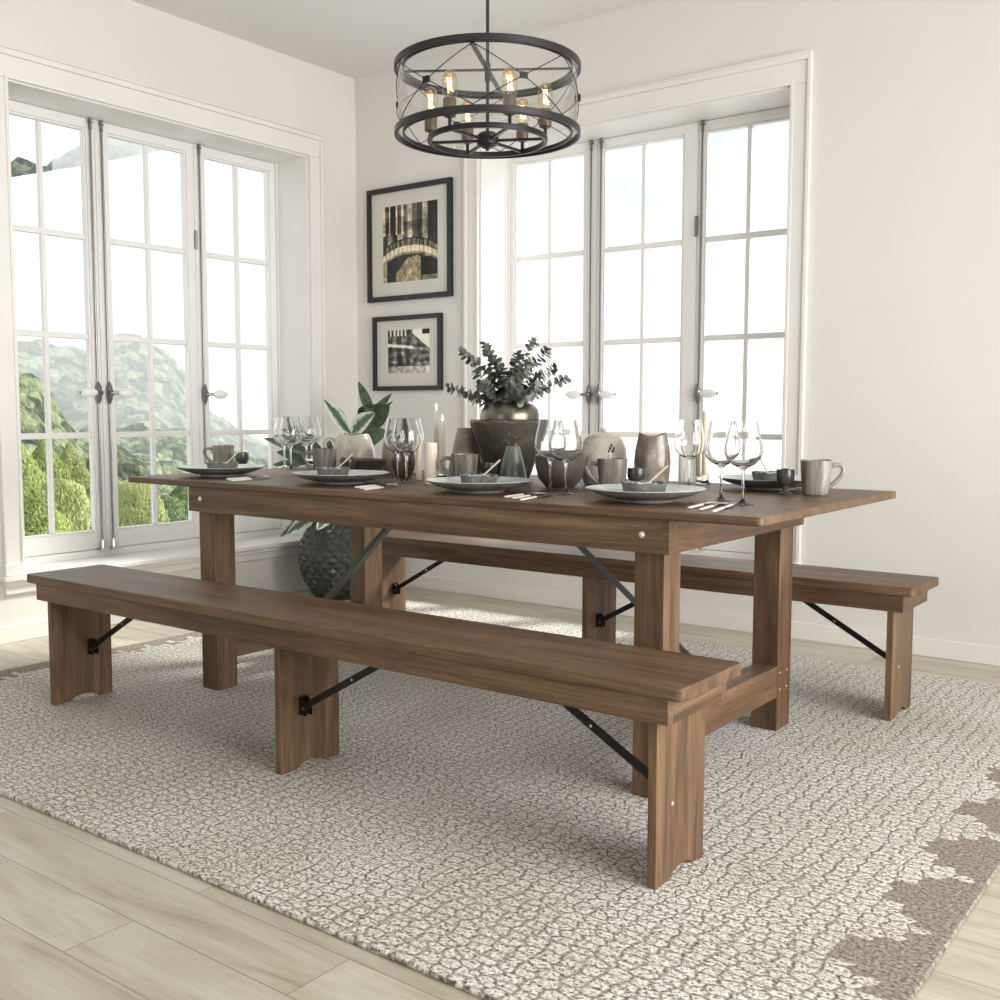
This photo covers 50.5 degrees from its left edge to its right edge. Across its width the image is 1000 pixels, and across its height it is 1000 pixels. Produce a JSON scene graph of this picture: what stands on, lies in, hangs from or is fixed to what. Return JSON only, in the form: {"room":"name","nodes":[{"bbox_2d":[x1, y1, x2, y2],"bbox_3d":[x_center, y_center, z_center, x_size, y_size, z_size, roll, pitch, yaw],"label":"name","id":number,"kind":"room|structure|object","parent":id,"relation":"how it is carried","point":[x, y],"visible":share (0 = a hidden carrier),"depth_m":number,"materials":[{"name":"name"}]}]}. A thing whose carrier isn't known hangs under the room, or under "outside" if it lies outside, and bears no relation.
{"room":"dining room","nodes":[
{"label":"dining room","id":0,"kind":"room"},
{"bbox_2d":[0,0,357,625],"bbox_3d":[-3.591,-0.732,3.146,0.360,3.015,9.295,4,6,37],"label":"wall","id":1,"kind":"structure","parent":0,"point":[130,40],"depth_m":5.64,"materials":[{"name":"paint"}]},
{"bbox_2d":[0,98,302,594],"bbox_3d":[-1.745,-0.781,5.530,0.387,2.281,2.006,4,6,37],"label":"window","id":2,"kind":"structure","parent":1,"relation":"in","point":[165,547],"depth_m":5.54,"materials":[{"name":"white paint"}]},
{"bbox_2d":[0,577,308,644],"bbox_3d":[-3.492,0.745,3.093,0.014,0.080,8.735,4,6,37],"label":"baseboard","id":3,"kind":"structure","parent":1,"relation":"attached to","point":[39,628],"depth_m":4.90,"materials":[{"name":"paint"}]},
{"bbox_2d":[8,79,310,535],"bbox_3d":[-1.734,-0.821,5.519,0.248,2.190,1.770,4,6,37],"label":"window frame","id":4,"kind":"structure","parent":1,"relation":"attached to","point":[292,175],"depth_m":6.13,"materials":[{"name":"paint"}]},
{"bbox_2d":[0,44,325,576],"bbox_3d":[-1.621,-0.879,5.428,0.034,2.322,1.974,4,6,37],"label":"trim","id":5,"kind":"structure","parent":1,"relation":"attached to","point":[16,64],"depth_m":4.87,"materials":[{"name":"paint"}]},
{"bbox_2d":[131,0,656,78],"bbox_3d":[-0.970,-2.165,1.044,6.919,0.200,9.295,4,6,37],"label":"ceiling","id":6,"kind":"structure","parent":0,"point":[354,39],"depth_m":5.38,"materials":[{"name":"white paint"}]},
{"bbox_2d":[394,0,580,158],"bbox_3d":[-0.042,-1.734,3.585,0.635,1.083,0.635,0,5,-6],"label":"drum chandelier","id":7,"kind":"object","parent":6,"relation":"hanging from","point":[487,139],"visible":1,"depth_m":3.56,"materials":[{"name":"brown metal"}]},
{"bbox_2d":[424,117,436,132],"bbox_3d":[-0.238,-1.296,3.650,0.044,0.063,0.044,4,6,37],"label":"socket","id":8,"kind":"object","parent":7,"relation":"attached to","point":[430,124],"depth_m":3.63,"materials":[{"name":"brown metal"}]},
{"bbox_2d":[443,96,455,118],"bbox_3d":[-0.164,-1.281,3.467,0.044,0.063,0.044,4,6,37],"label":"socket","id":9,"kind":"object","parent":7,"relation":"attached to","point":[447,101],"depth_m":3.45,"materials":[{"name":"brown metal"}]},
{"bbox_2d":[461,129,473,144],"bbox_3d":[-0.117,-1.309,3.805,0.044,0.063,0.044,4,6,37],"label":"socket","id":10,"kind":"object","parent":7,"relation":"attached to","point":[471,131],"depth_m":3.79,"materials":[{"name":"brown metal"}]},
{"bbox_2d":[503,94,516,115],"bbox_3d":[0.032,-1.278,3.439,0.044,0.063,0.044,4,6,37],"label":"socket","id":11,"kind":"object","parent":7,"relation":"attached to","point":[508,99],"depth_m":3.42,"materials":[{"name":"brown metal"}]},
{"bbox_2d":[516,123,528,142],"bbox_3d":[0.080,-1.307,3.778,0.044,0.063,0.044,4,6,37],"label":"socket","id":12,"kind":"object","parent":7,"relation":"attached to","point":[519,134],"depth_m":3.76,"materials":[{"name":"brown metal"}]},
{"bbox_2d":[539,108,551,128],"bbox_3d":[0.154,-1.291,3.595,0.044,0.063,0.044,4,6,37],"label":"socket","id":13,"kind":"object","parent":7,"relation":"attached to","point":[543,123],"depth_m":3.58,"materials":[{"name":"brown metal"}]},
{"bbox_2d":[0,587,999,999],"bbox_3d":[-0.974,1.039,1.314,6.919,0.200,9.295,4,6,37],"label":"floor","id":14,"kind":"structure","parent":0,"point":[84,915],"depth_m":2.14,"materials":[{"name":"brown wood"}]},
{"bbox_2d":[298,522,349,599],"bbox_3d":[-0.910,0.316,5.965,0.447,0.460,0.447,1,5,9],"label":"planter","id":15,"kind":"object","parent":14,"relation":"on","point":[324,553],"visible":0.5,"depth_m":5.79,"materials":[{"name":"grey ceramic"}]},
{"bbox_2d":[263,382,392,536],"bbox_3d":[-0.906,-0.218,5.783,0.669,0.860,0.383,1,5,8],"label":"variegated plant","id":16,"kind":"object","parent":15,"relation":"in","point":[370,417],"visible":0.38,"depth_m":5.75,"materials":[{"name":"green plant"}]},
{"bbox_2d":[0,600,999,999],"bbox_3d":[-0.113,0.729,3.741,3.594,0.012,2.868,4,6,37],"label":"area rug","id":17,"kind":"object","parent":14,"relation":"on","point":[484,844],"visible":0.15,"depth_m":2.71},
{"bbox_2d":[27,564,740,889],"bbox_3d":[-0.556,0.545,3.097,2.560,0.461,0.302,4,6,37],"label":"bench","id":18,"kind":"object","parent":17,"relation":"on","point":[670,691],"visible":1,"depth_m":2.76,"materials":[{"name":"brown wood"}]},
{"bbox_2d":[128,467,895,797],"bbox_3d":[-0.087,0.327,3.804,2.612,0.778,1.079,4,6,37],"label":"dining table","id":19,"kind":"object","parent":17,"relation":"on","point":[657,534],"visible":0.74,"depth_m":3.31,"materials":[{"name":"brown wood"}]},
{"bbox_2d":[203,445,233,461],"bbox_3d":[-1.203,-0.183,4.572,0.124,0.109,0.095,3,6,31],"label":"mug","id":20,"kind":"object","parent":19,"relation":"on","point":[223,453],"visible":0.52,"depth_m":4.53,"materials":[{"name":"beige ceramic"}]},
{"bbox_2d":[176,464,264,477],"bbox_3d":[-1.086,-0.113,4.140,0.340,0.040,0.340,4,6,37],"label":"charger plate","id":21,"kind":"object","parent":19,"relation":"on","point":[199,469],"visible":0.94,"depth_m":4.05,"materials":[{"name":"ceramic"}]},
{"bbox_2d":[235,452,248,463],"bbox_3d":[-1.098,-0.164,4.515,0.056,0.080,0.056,-3,6,-30],"label":"egg cup","id":22,"kind":"object","parent":19,"relation":"on","point":[243,457],"visible":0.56,"depth_m":4.49,"materials":[{"name":"grey ceramic"}]},
{"bbox_2d":[272,417,289,467],"bbox_3d":[-0.972,-0.260,4.777,0.104,0.228,0.104,4,6,37],"label":"wine glass","id":23,"kind":"object","parent":19,"relation":"on","point":[277,421],"visible":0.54,"depth_m":4.74,"materials":[{"name":"clear glass"}]},
{"bbox_2d":[278,417,302,469],"bbox_3d":[-0.912,-0.247,4.616,0.104,0.228,0.104,4,6,37],"label":"wine glass","id":24,"kind":"object","parent":19,"relation":"on","point":[290,435],"visible":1,"depth_m":4.58,"materials":[{"name":"clear glass"}]},
{"bbox_2d":[299,417,317,466],"bbox_3d":[-0.888,-0.268,4.862,0.104,0.228,0.104,4,6,37],"label":"wine glass","id":25,"kind":"object","parent":19,"relation":"on","point":[308,425],"visible":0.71,"depth_m":4.82,"materials":[{"name":"clear glass"}]},
{"bbox_2d":[309,417,321,465],"bbox_3d":[-0.886,-0.277,4.979,0.104,0.228,0.104,4,6,37],"label":"wine glass","id":26,"kind":"object","parent":19,"relation":"on","point":[317,420],"visible":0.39,"depth_m":4.96,"materials":[{"name":"clear glass"}]},
{"bbox_2d":[302,448,336,469],"bbox_3d":[-0.695,-0.145,4.125,0.124,0.109,0.095,-3,6,-36],"label":"mug","id":27,"kind":"object","parent":19,"relation":"on","point":[322,457],"visible":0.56,"depth_m":4.10,"materials":[{"name":"beige ceramic"}]},
{"bbox_2d":[292,470,389,484],"bbox_3d":[-0.557,-0.077,3.731,0.340,0.040,0.340,2,5,20],"label":"charger plate","id":28,"kind":"object","parent":19,"relation":"on","point":[372,474],"visible":0.92,"depth_m":3.64,"materials":[{"name":"ceramic"}]},
{"bbox_2d":[313,473,367,474],"bbox_3d":[-0.558,-0.081,3.730,0.216,0.015,0.216,2,5,25],"label":"dinner plate","id":29,"kind":"object","parent":28,"relation":"on","point":[349,473],"visible":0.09,"depth_m":3.81,"materials":[{"name":"ceramic"}]},
{"bbox_2d":[316,466,349,474],"bbox_3d":[-0.588,-0.099,3.739,0.117,0.036,0.117,-1,5,-7],"label":"square dish","id":30,"kind":"object","parent":29,"relation":"on","point":[325,470],"visible":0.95,"depth_m":3.69,"materials":[{"name":"white ceramic"}]},
{"bbox_2d":[341,457,355,469],"bbox_3d":[-0.577,-0.123,4.036,0.056,0.080,0.056,-3,6,-30],"label":"egg cup","id":31,"kind":"object","parent":19,"relation":"on","point":[351,462],"visible":0.42,"depth_m":4.01,"materials":[{"name":"grey ceramic"}]},
{"bbox_2d":[323,433,375,466],"bbox_3d":[-0.609,-0.195,4.394,0.195,0.163,0.184,4,6,37],"label":"jug","id":32,"kind":"object","parent":19,"relation":"on","point":[359,445],"visible":0.62,"depth_m":4.32,"materials":[{"name":"ceramic"}]},
{"bbox_2d":[340,458,387,470],"bbox_3d":[-0.538,-0.128,4.188,0.190,0.065,0.190,4,6,37],"label":"serving bowl","id":33,"kind":"object","parent":19,"relation":"on","point":[361,463],"visible":0.41,"depth_m":4.11,"materials":[{"name":"brown ceramic"}]},
{"bbox_2d":[382,441,394,473],"bbox_3d":[-0.427,-0.184,4.351,0.119,0.148,0.104,4,6,37],"label":"pitcher","id":34,"kind":"object","parent":19,"relation":"on","point":[386,453],"visible":0.23,"depth_m":4.32,"materials":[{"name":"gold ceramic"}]},
{"bbox_2d":[384,418,406,480],"bbox_3d":[-0.378,-0.188,3.925,0.104,0.228,0.104,4,6,37],"label":"wine glass","id":35,"kind":"object","parent":19,"relation":"on","point":[390,424],"visible":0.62,"depth_m":3.89,"materials":[{"name":"clear glass"}]},
{"bbox_2d":[392,452,415,477],"bbox_3d":[-0.371,-0.143,4.092,0.095,0.110,0.095,4,6,37],"label":"vase","id":36,"kind":"object","parent":19,"relation":"on","point":[411,462],"visible":0.63,"depth_m":4.06,"materials":[{"name":"ceramic"}]},
{"bbox_2d":[392,419,420,482],"bbox_3d":[-0.335,-0.176,3.789,0.104,0.228,0.104,4,6,37],"label":"wine glass","id":37,"kind":"object","parent":19,"relation":"on","point":[406,439],"visible":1,"depth_m":3.75,"materials":[{"name":"clear glass"}]},
{"bbox_2d":[407,418,423,474],"bbox_3d":[-0.360,-0.219,4.291,0.104,0.228,0.104,4,6,37],"label":"wine glass","id":38,"kind":"object","parent":19,"relation":"on","point":[417,419],"visible":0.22,"depth_m":4.26,"materials":[{"name":"clear glass"}]},
{"bbox_2d":[416,434,421,479],"bbox_3d":[-0.303,-0.165,3.964,0.023,0.176,0.023,4,6,37],"label":"pillar candle","id":39,"kind":"object","parent":19,"relation":"on","point":[419,450],"visible":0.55,"depth_m":3.96,"materials":[{"name":"beige wax"}]},
{"bbox_2d":[424,442,436,483],"bbox_3d":[-0.242,-0.132,3.726,0.045,0.151,0.045,4,6,37],"label":"pillar candle","id":40,"kind":"object","parent":19,"relation":"on","point":[430,447],"visible":0.85,"depth_m":3.71,"materials":[{"name":"beige wax"}]},
{"bbox_2d":[437,473,446,476],"bbox_3d":[-0.221,-0.094,4.077,0.056,0.016,0.056,4,6,37],"label":"glass candle holder","id":41,"kind":"object","parent":19,"relation":"on","point":[439,474],"visible":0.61,"depth_m":4.06,"materials":[{"name":"clear glass"}]},
{"bbox_2d":[439,414,445,473],"bbox_3d":[-0.220,-0.216,4.066,0.023,0.228,0.023,4,6,37],"label":"taper candle","id":42,"kind":"object","parent":41,"relation":"in","point":[441,424],"visible":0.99,"depth_m":4.06,"materials":[{"name":"white wax"}]},
{"bbox_2d":[439,453,477,476],"bbox_3d":[-0.136,-0.106,3.670,0.124,0.109,0.095,-2,5,-22],"label":"mug","id":43,"kind":"object","parent":19,"relation":"on","point":[461,463],"visible":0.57,"depth_m":3.64,"materials":[{"name":"beige ceramic"}]},
{"bbox_2d":[447,428,481,476],"bbox_3d":[-0.126,-0.176,3.999,0.145,0.192,0.145,4,6,37],"label":"vase","id":44,"kind":"object","parent":19,"relation":"on","point":[464,442],"visible":0.36,"depth_m":3.96,"materials":[{"name":"grey ceramic"}]},
{"bbox_2d":[426,476,532,493],"bbox_3d":[-0.065,-0.045,3.349,0.340,0.040,0.340,0,5,3],"label":"charger plate","id":45,"kind":"object","parent":19,"relation":"on","point":[464,488],"visible":0.91,"depth_m":3.26,"materials":[{"name":"ceramic"}]},
{"bbox_2d":[447,481,510,482],"bbox_3d":[-0.066,-0.048,3.348,0.216,0.015,0.216,2,5,25],"label":"dinner plate","id":46,"kind":"object","parent":45,"relation":"on","point":[449,481],"visible":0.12,"depth_m":3.40,"materials":[{"name":"ceramic"}]},
{"bbox_2d":[459,473,497,482],"bbox_3d":[-0.067,-0.064,3.335,0.117,0.036,0.117,-1,5,-10],"label":"square dish","id":47,"kind":"object","parent":46,"relation":"on","point":[466,477],"visible":0.86,"depth_m":3.28,"materials":[{"name":"white ceramic"}]},
{"bbox_2d":[481,462,497,473],"bbox_3d":[-0.037,-0.092,3.674,0.056,0.080,0.056,-3,6,-30],"label":"egg cup","id":48,"kind":"object","parent":19,"relation":"on","point":[486,466],"visible":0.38,"depth_m":3.65,"materials":[{"name":"grey ceramic"}]},
{"bbox_2d":[470,419,546,477],"bbox_3d":[0.034,-0.185,3.909,0.291,0.227,0.291,4,6,37],"label":"glazed pot","id":49,"kind":"object","parent":19,"relation":"on","point":[492,437],"visible":0.56,"depth_m":3.80,"materials":[{"name":"brown ceramic"}]},
{"bbox_2d":[480,399,538,420],"bbox_3d":[0.036,-0.228,3.903,0.217,0.284,0.217,4,6,37],"label":"brass vase","id":50,"kind":"object","parent":49,"relation":"in","point":[504,409],"visible":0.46,"depth_m":3.81,"materials":[{"name":"gold metal"}]},
{"bbox_2d":[446,336,571,406],"bbox_3d":[0.028,-0.434,3.887,0.539,0.326,0.269,3,6,33],"label":"bouquet","id":51,"kind":"object","parent":50,"relation":"in","point":[510,386],"visible":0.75,"depth_m":3.87,"materials":[{"name":"green plant"}]},
{"bbox_2d":[499,446,526,477],"bbox_3d":[0.045,-0.122,3.723,0.100,0.133,0.100,4,6,37],"label":"vase","id":52,"kind":"object","parent":19,"relation":"on","point":[512,465],"visible":0.69,"depth_m":3.69,"materials":[{"name":"stone"}]},
{"bbox_2d":[534,420,560,491],"bbox_3d":[0.161,-0.143,3.396,0.104,0.228,0.104,4,6,37],"label":"wine glass","id":53,"kind":"object","parent":19,"relation":"on","point":[544,428],"visible":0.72,"depth_m":3.36,"materials":[{"name":"clear glass"}]},
{"bbox_2d":[535,454,585,487],"bbox_3d":[0.203,-0.098,3.580,0.173,0.109,0.173,4,6,37],"label":"serving bowl","id":54,"kind":"object","parent":19,"relation":"on","point":[575,468],"visible":0.76,"depth_m":3.52,"materials":[{"name":"brown ceramic"}]},
{"bbox_2d":[549,420,582,494],"bbox_3d":[0.204,-0.132,3.274,0.104,0.228,0.104,4,6,37],"label":"wine glass","id":55,"kind":"object","parent":19,"relation":"on","point":[565,443],"visible":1,"depth_m":3.23,"materials":[{"name":"clear glass"}]},
{"bbox_2d":[581,428,626,484],"bbox_3d":[0.359,-0.152,3.684,0.164,0.199,0.164,4,6,37],"label":"lidded jar","id":56,"kind":"object","parent":19,"relation":"on","point":[603,444],"visible":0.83,"depth_m":3.62,"materials":[{"name":"beige ceramic"}]},
{"bbox_2d":[584,458,627,484],"bbox_3d":[0.340,-0.077,3.337,0.124,0.109,0.095,3,5,28],"label":"mug","id":57,"kind":"object","parent":19,"relation":"on","point":[610,470],"visible":0.64,"depth_m":3.29,"materials":[{"name":"beige ceramic"}]},
{"bbox_2d":[627,467,644,480],"bbox_3d":[0.430,-0.064,3.348,0.056,0.080,0.056,-3,6,-30],"label":"egg cup","id":58,"kind":"object","parent":19,"relation":"on","point":[635,473],"visible":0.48,"depth_m":3.32,"materials":[{"name":"grey ceramic"}]},
{"bbox_2d":[585,484,705,503],"bbox_3d":[0.413,-0.015,3.008,0.340,0.040,0.340,-1,5,-15],"label":"charger plate","id":59,"kind":"object","parent":19,"relation":"on","point":[689,490],"visible":0.87,"depth_m":2.92,"materials":[{"name":"ceramic"}]},
{"bbox_2d":[608,488,683,491],"bbox_3d":[0.413,-0.019,3.007,0.216,0.015,0.216,2,5,25],"label":"dinner plate","id":60,"kind":"object","parent":59,"relation":"on","point":[621,489],"visible":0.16,"depth_m":3.05,"materials":[{"name":"ceramic"}]},
{"bbox_2d":[621,480,666,491],"bbox_3d":[0.407,-0.035,2.998,0.117,0.036,0.117,-1,5,-13],"label":"square dish","id":61,"kind":"object","parent":60,"relation":"on","point":[627,485],"visible":0.92,"depth_m":2.95,"materials":[{"name":"white ceramic"}]},
{"bbox_2d":[634,432,670,483],"bbox_3d":[0.507,-0.132,3.524,0.126,0.186,0.117,4,6,37],"label":"vase","id":62,"kind":"object","parent":19,"relation":"on","point":[652,453],"visible":0.63,"depth_m":3.48,"materials":[{"name":"brown ceramic"}]},
{"bbox_2d":[678,455,685,482],"bbox_3d":[0.656,-0.157,3.817,0.024,0.188,0.024,4,6,37],"label":"taper candle","id":63,"kind":"object","parent":19,"relation":"on","point":[681,474],"visible":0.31,"depth_m":3.81,"materials":[{"name":"white wax"}]},
{"bbox_2d":[674,420,704,484],"bbox_3d":[0.624,-0.150,3.490,0.104,0.228,0.104,4,6,37],"label":"wine glass","id":64,"kind":"object","parent":19,"relation":"on","point":[689,439],"visible":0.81,"depth_m":3.45,"materials":[{"name":"clear glass"}]},
{"bbox_2d":[695,476,700,482],"bbox_3d":[0.712,-0.072,3.782,0.037,0.024,0.037,4,6,37],"label":"glass candle holder","id":65,"kind":"object","parent":19,"relation":"on","point":[698,479],"visible":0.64,"depth_m":3.77,"materials":[{"name":"clear glass"}]},
{"bbox_2d":[697,453,701,476],"bbox_3d":[0.712,-0.177,3.773,0.020,0.186,0.020,4,6,37],"label":"taper candle","id":66,"kind":"object","parent":65,"relation":"in","point":[699,458],"visible":0.23,"depth_m":3.77,"materials":[{"name":"beige wax"}]},
{"bbox_2d":[687,501,717,508],"bbox_3d":[0.547,0.012,2.869,0.022,0.006,0.220,3,6,29],"label":"fork","id":67,"kind":"object","parent":19,"relation":"on","point":[709,502],"visible":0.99,"depth_m":2.84,"materials":[{"name":"silver"}]},
{"bbox_2d":[699,474,710,484],"bbox_3d":[0.722,-0.072,3.731,0.040,0.034,0.040,4,6,37],"label":"glass candle holder","id":68,"kind":"object","parent":19,"relation":"on","point":[704,478],"visible":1,"depth_m":3.72,"materials":[{"name":"clear glass"}]},
{"bbox_2d":[702,409,709,474],"bbox_3d":[0.722,-0.203,3.720,0.024,0.228,0.024,4,6,37],"label":"taper candle","id":69,"kind":"object","parent":68,"relation":"in","point":[706,414],"visible":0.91,"depth_m":3.71,"materials":[{"name":"beige wax"}]},
{"bbox_2d":[699,502,727,510],"bbox_3d":[0.565,0.016,2.821,0.037,0.006,0.216,3,5,27],"label":"spoon","id":70,"kind":"object","parent":19,"relation":"on","point":[716,503],"visible":1,"depth_m":2.81,"materials":[{"name":"silver"}]},
{"bbox_2d":[703,421,732,500],"bbox_3d":[0.636,-0.112,3.043,0.104,0.228,0.104,4,6,37],"label":"wine glass","id":71,"kind":"object","parent":19,"relation":"on","point":[716,434],"visible":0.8,"depth_m":3.01,"materials":[{"name":"clear glass"}]},
{"bbox_2d":[724,421,762,505],"bbox_3d":[0.668,-0.101,2.914,0.104,0.228,0.104,4,6,37],"label":"wine glass","id":72,"kind":"object","parent":19,"relation":"on","point":[743,448],"visible":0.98,"depth_m":2.87,"materials":[{"name":"clear glass"}]},
{"bbox_2d":[718,474,801,490],"bbox_3d":[0.890,-0.055,3.489,0.340,0.040,0.340,-1,5,-15],"label":"charger plate","id":73,"kind":"object","parent":19,"relation":"on","point":[760,485],"visible":0.6,"depth_m":3.40,"materials":[{"name":"ceramic"}]},
{"bbox_2d":[776,468,794,494],"bbox_3d":[0.880,-0.057,3.273,0.056,0.080,0.056,-3,6,-30],"label":"egg cup","id":74,"kind":"object","parent":19,"relation":"on","point":[785,477],"visible":1,"depth_m":3.25,"materials":[{"name":"grey ceramic"}]},
{"bbox_2d":[800,459,845,495],"bbox_3d":[0.979,-0.068,3.239,0.124,0.109,0.095,4,6,36],"label":"mug","id":75,"kind":"object","parent":19,"relation":"on","point":[815,474],"visible":1,"depth_m":3.21,"materials":[{"name":"beige ceramic"}]},
{"bbox_3d":[-0.247,-0.102,4.134,0.056,0.022,0.056,4,6,37],"label":"glass candle holder","id":76,"kind":"object","parent":19,"relation":"on","visible":0},
{"bbox_2d":[433,404,439,470],"bbox_3d":[-0.247,-0.244,4.122,0.024,0.263,0.024,4,6,37],"label":"taper candle","id":77,"kind":"object","parent":76,"relation":"in","point":[435,414],"visible":0.82,"depth_m":4.11,"materials":[{"name":"white wax"}]},
{"bbox_2d":[382,530,938,720],"bbox_3d":[0.413,0.441,4.348,2.560,0.461,0.302,4,6,37],"label":"bench","id":78,"kind":"object","parent":17,"relation":"on","point":[897,594],"visible":0.69,"depth_m":4.08,"materials":[{"name":"brown wood"}]},
{"bbox_2d":[355,0,999,646],"bbox_3d":[1.861,-0.850,4.626,6.559,3.015,0.360,4,6,37],"label":"wall","id":79,"kind":"structure","parent":0,"point":[902,380],"depth_m":4.58,"materials":[{"name":"paint"}]},
{"bbox_2d":[372,313,442,390],"bbox_3d":[-0.544,-0.860,6.202,0.533,0.436,0.023,4,6,37],"label":"framed picture","id":80,"kind":"object","parent":79,"relation":"attached to","point":[407,350],"visible":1,"depth_m":6.20,"materials":[{"name":"black paint"}]},
{"bbox_2d":[388,328,429,372],"bbox_3d":[-0.534,-0.869,6.197,0.325,0.251,0.001,4,6,37],"label":"print","id":81,"kind":"object","parent":80,"relation":"attached to","point":[408,350],"depth_m":6.19},
{"bbox_2d":[366,177,452,302],"bbox_3d":[-0.528,-1.491,6.137,0.648,0.656,0.023,4,6,37],"label":"framed picture","id":82,"kind":"object","parent":79,"relation":"attached to","point":[410,226],"visible":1,"depth_m":6.13,"materials":[{"name":"black paint"}]},
{"bbox_2d":[383,199,437,282],"bbox_3d":[-0.521,-1.490,6.135,0.421,0.440,0.001,4,6,37],"label":"print","id":83,"kind":"object","parent":82,"relation":"attached to","point":[410,231],"depth_m":6.13},
{"bbox_2d":[480,86,789,464],"bbox_3d":[0.670,-0.813,5.460,1.770,2.190,0.248,4,6,37],"label":"trim","id":84,"kind":"structure","parent":79,"relation":"attached to","point":[493,172],"depth_m":5.86,"materials":[{"name":"paint"}]},
{"bbox_2d":[463,49,813,564],"bbox_3d":[0.585,-0.869,5.342,1.974,2.322,0.034,4,6,37],"label":"trim","id":85,"kind":"structure","parent":79,"relation":"attached to","point":[794,70],"depth_m":4.84,"materials":[{"name":"paint"}]},
{"bbox_2d":[508,102,789,559],"bbox_3d":[0.679,-0.773,5.474,2.006,2.281,0.387,4,6,37],"label":"window","id":86,"kind":"structure","parent":79,"relation":"in","point":[693,338],"depth_m":5.52,"materials":[{"name":"white paint"}]},
{"bbox_2d":[406,573,999,665],"bbox_3d":[1.672,0.620,4.656,6.345,0.080,0.014,4,6,37],"label":"baseboard","id":87,"kind":"structure","parent":79,"relation":"attached to","point":[921,646],"depth_m":5.07,"materials":[{"name":"paint"}]},
{"label":"outside","id":88,"kind":"structure","parent":0,"visible":0},
{"bbox_2d":[11,150,266,391],"bbox_3d":[-186.210,-121.923,512.106,140.730,138.600,188.190,4,6,37],"label":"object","id":89,"kind":"object","parent":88,"point":[62,188],"visible":0.33,"depth_m":514.46,"materials":[{"name":"white"}]},
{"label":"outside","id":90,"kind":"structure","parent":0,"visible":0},
{"bbox_2d":[19,373,235,524],"bbox_3d":[-23.667,1.515,61.617,70.081,19.260,59.847,4,6,37],"label":"hill","id":91,"kind":"structure","parent":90,"point":[31,388],"depth_m":61.85,"materials":[{"name":"green plant"}]},
{"bbox_2d":[21,441,46,483],"bbox_3d":[-19.811,1.892,43.922,2.618,9.414,2.741,0,5,-4],"label":"leafy tree","id":92,"kind":"object","parent":91,"relation":"on","point":[27,461],"visible":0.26,"depth_m":43.61,"materials":[{"name":"green plant"}]},
{"bbox_2d":[22,467,70,535],"bbox_3d":[-16.230,3.398,37.053,2.741,9.156,2.618,0,5,-1],"label":"leafy tree","id":93,"kind":"object","parent":91,"relation":"on","point":[34,496],"visible":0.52,"depth_m":36.21,"materials":[{"name":"green plant"}]},
{"bbox_2d":[31,439,74,503],"bbox_3d":[-19.846,1.858,46.351,2.618,9.414,2.741,1,5,16],"label":"leafy tree","id":94,"kind":"object","parent":91,"relation":"on","point":[39,454],"visible":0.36,"depth_m":45.68,"materials":[{"name":"green plant"}]},
{"bbox_2d":[32,478,90,534],"bbox_3d":[-16.126,3.696,39.162,2.652,9.108,2.768,-3,6,-30],"label":"round tree","id":95,"kind":"object","parent":91,"relation":"on","point":[69,492],"visible":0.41,"depth_m":38.46,"materials":[{"name":"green plant"}]},
{"bbox_2d":[59,442,89,509],"bbox_3d":[-19.678,1.877,48.550,2.709,9.109,2.773,-2,5,-28],"label":"leafy tree","id":96,"kind":"object","parent":91,"relation":"on","point":[77,467],"visible":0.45,"depth_m":47.85,"materials":[{"name":"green plant"}]},
{"bbox_2d":[118,480,168,526],"bbox_3d":[-12.452,3.532,36.388,1.999,8.590,2.086,3,5,27],"label":"round tree","id":97,"kind":"object","parent":91,"relation":"on","point":[139,510],"visible":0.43,"depth_m":35.50,"materials":[{"name":"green plant"}]},
{"bbox_2d":[125,495,187,525],"bbox_3d":[-14.629,4.388,46.259,3.081,9.321,3.180,3,6,29],"label":"round tree","id":98,"kind":"object","parent":91,"relation":"on","point":[172,504],"visible":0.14,"depth_m":45.36,"materials":[{"name":"green plant"}]},
{"bbox_2d":[169,486,187,516],"bbox_3d":[-15.701,3.491,53.155,3.134,9.748,2.937,-2,5,-22],"label":"leafy tree","id":99,"kind":"object","parent":91,"relation":"on","point":[181,492],"visible":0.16,"depth_m":52.40,"materials":[{"name":"green plant"}]},
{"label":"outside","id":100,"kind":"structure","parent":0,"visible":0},
{"bbox_2d":[11,138,163,176],"bbox_3d":[-214.484,-159.458,556.234,161.059,59.077,189.562,4,6,37],"label":"mountain peak","id":101,"kind":"object","parent":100,"point":[117,149],"visible":0.06,"depth_m":542.98,"materials":[{"name":"white"}]},
{"bbox_3d":[-1.087,-0.116,4.140,0.216,0.015,0.216,2,5,25],"label":"dinner plate","id":102,"kind":"object","parent":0,"visible":0},
{"bbox_2d":[206,461,238,467],"bbox_3d":[-1.077,-0.131,4.118,0.117,0.036,0.117,0,5,-4],"label":"square dish","id":103,"kind":"object","parent":102,"relation":"on","point":[217,464],"visible":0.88,"depth_m":4.07,"materials":[{"name":"white ceramic"}]},
{"bbox_3d":[0.889,-0.059,3.488,0.216,0.015,0.216,2,5,25],"label":"dinner plate","id":104,"kind":"object","parent":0,"visible":0},
{"bbox_2d":[751,470,775,479],"bbox_3d":[0.897,-0.077,3.506,0.117,0.036,0.117,-1,5,-9],"label":"square dish","id":105,"kind":"object","parent":104,"relation":"on","point":[757,475],"visible":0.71,"depth_m":3.46,"materials":[{"name":"white ceramic"}]},
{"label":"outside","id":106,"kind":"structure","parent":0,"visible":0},
{"bbox_2d":[17,333,267,460],"bbox_3d":[-78.404,-4.991,225.473,227.407,63.266,220.074,4,6,37],"label":"hill","id":107,"kind":"structure","parent":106,"point":[68,368],"depth_m":226.96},
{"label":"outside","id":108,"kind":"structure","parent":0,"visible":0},
{"bbox_2d":[76,423,267,472],"bbox_3d":[-31.478,5.386,113.453,105.905,27.025,99.126,4,6,37],"label":"hill","id":109,"kind":"structure","parent":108,"point":[170,450],"depth_m":118.03,"materials":[{"name":"green plant"}]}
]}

